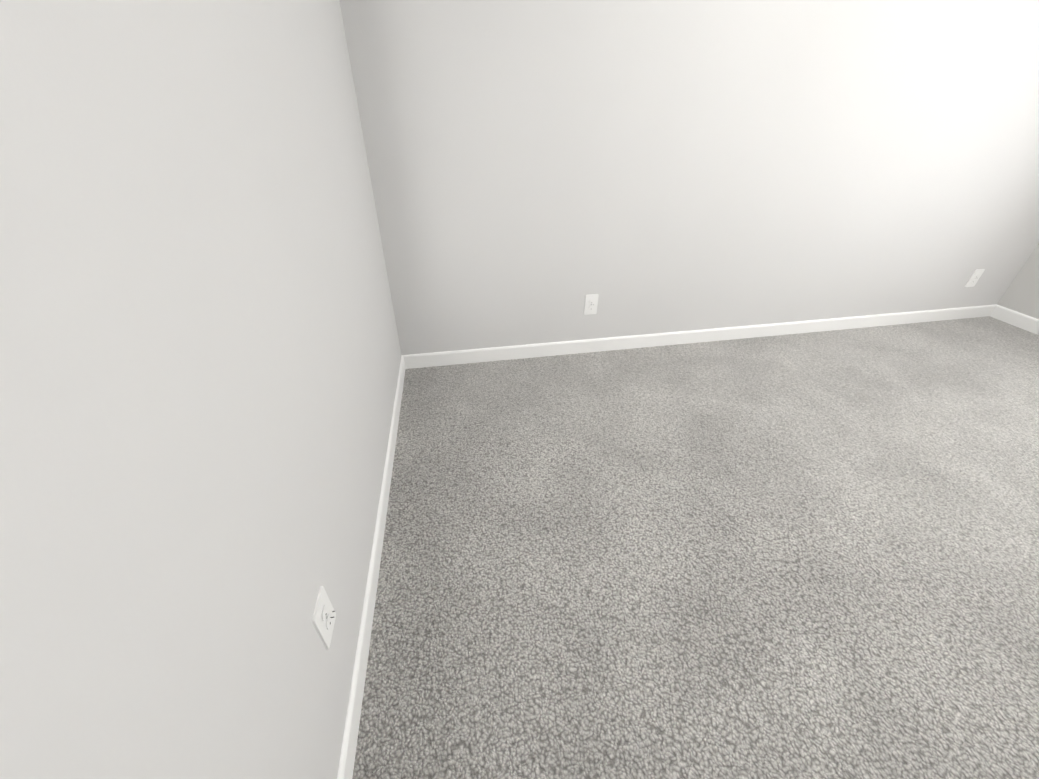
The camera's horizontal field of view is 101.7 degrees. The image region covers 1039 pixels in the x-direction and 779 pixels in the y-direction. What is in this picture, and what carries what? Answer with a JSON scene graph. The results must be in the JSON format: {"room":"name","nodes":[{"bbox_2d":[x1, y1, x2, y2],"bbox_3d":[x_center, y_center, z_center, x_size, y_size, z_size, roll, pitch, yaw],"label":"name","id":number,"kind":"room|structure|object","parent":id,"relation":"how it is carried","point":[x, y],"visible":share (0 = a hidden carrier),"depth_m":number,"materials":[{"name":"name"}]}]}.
{"room":"empty bedroom","nodes":[
{"label":"empty bedroom","id":0,"kind":"room"},
{"bbox_2d":[0,0,400,778],"bbox_3d":[-0.255,0.724,-0.815,0.120,2.440,6.610,-5,35,-7],"label":"wall","id":1,"kind":"structure","parent":0,"point":[200,354],"depth_m":0.54,"materials":[{"name":"paint"}]},
{"bbox_2d":[312,586,335,648],"bbox_3d":[-0.439,0.514,0.953,0.047,0.128,0.080,-6,35,-9],"label":"electrical outlet","id":2,"kind":"object","parent":1,"relation":"attached to","point":[324,617],"visible":1,"depth_m":0.94,"materials":[{"name":"white plastic"}]},
{"bbox_2d":[321,604,331,629],"bbox_3d":[-0.435,0.514,0.954,0.003,0.064,0.033,-6,35,-9],"label":"socket","id":3,"kind":"object","parent":2,"relation":"attached to","point":[326,612],"depth_m":0.95,"materials":[{"name":"white plastic"}]},
{"bbox_2d":[337,355,404,778],"bbox_3d":[-0.399,0.940,0.941,0.011,0.092,3.950,-5,35,-7],"label":"baseboard","id":4,"kind":"structure","parent":1,"relation":"attached to","point":[348,753],"depth_m":1.29,"materials":[{"name":"white wood"}]},
{"bbox_2d":[339,0,1038,354],"bbox_3d":[1.238,-1.366,2.240,5.160,2.440,0.120,-6,35,-9],"label":"wall","id":5,"kind":"structure","parent":0,"point":[539,170],"depth_m":2.22,"materials":[{"name":"paint"}]},
{"bbox_2d":[584,294,598,314],"bbox_3d":[0.435,-0.516,2.566,0.080,0.128,0.047,-6,35,-9],"label":"electrical outlet","id":6,"kind":"object","parent":5,"relation":"attached to","point":[591,302],"visible":1,"depth_m":2.56,"materials":[{"name":"white plastic"}]},
{"bbox_2d":[588,299,594,309],"bbox_3d":[0.436,-0.513,2.562,0.033,0.064,0.002,-6,35,-9],"label":"socket","id":7,"kind":"object","parent":6,"relation":"attached to","point":[591,302],"depth_m":2.56,"materials":[{"name":"white plastic"}]},
{"bbox_2d":[402,304,996,368],"bbox_3d":[1.459,-0.385,2.886,4.400,0.092,0.011,-6,35,-9],"label":"baseboard","id":8,"kind":"structure","parent":5,"relation":"attached to","point":[422,360],"depth_m":2.82,"materials":[{"name":"white wood"}]},
{"bbox_2d":[965,269,984,286],"bbox_3d":[3.248,-0.795,3.018,0.080,0.128,0.047,-6,35,-9],"label":"electrical outlet","id":9,"kind":"object","parent":5,"relation":"attached to","point":[974,278],"visible":1,"depth_m":3.01,"materials":[{"name":"white plastic"}]},
{"bbox_2d":[971,273,979,282],"bbox_3d":[3.249,-0.792,3.014,0.033,0.064,0.002,-6,35,-9],"label":"socket","id":10,"kind":"object","parent":9,"relation":"attached to","point":[975,277],"depth_m":3.01,"materials":[{"name":"white plastic"}]},
{"bbox_2d":[352,316,1038,778],"bbox_3d":[1.825,1.481,0.364,5.160,0.120,6.550,-6,35,-9],"label":"floor","id":11,"kind":"structure","parent":0,"point":[804,556],"depth_m":1.50,"materials":[{"name":"carpet"}]},
{"bbox_2d":[997,244,1038,318],"bbox_3d":[4.066,-0.496,1.003,0.160,2.440,3.900,-6,35,-9],"label":"wall","id":12,"kind":"structure","parent":0,"point":[1021,294],"depth_m":3.04,"materials":[{"name":"paint"}]},
{"bbox_2d":[990,305,1038,334],"bbox_3d":[3.976,0.480,1.655,0.011,0.092,3.900,-6,35,-9],"label":"baseboard","id":13,"kind":"structure","parent":12,"relation":"attached to","point":[1017,319],"depth_m":3.10,"materials":[{"name":"white wood"}]}
]}

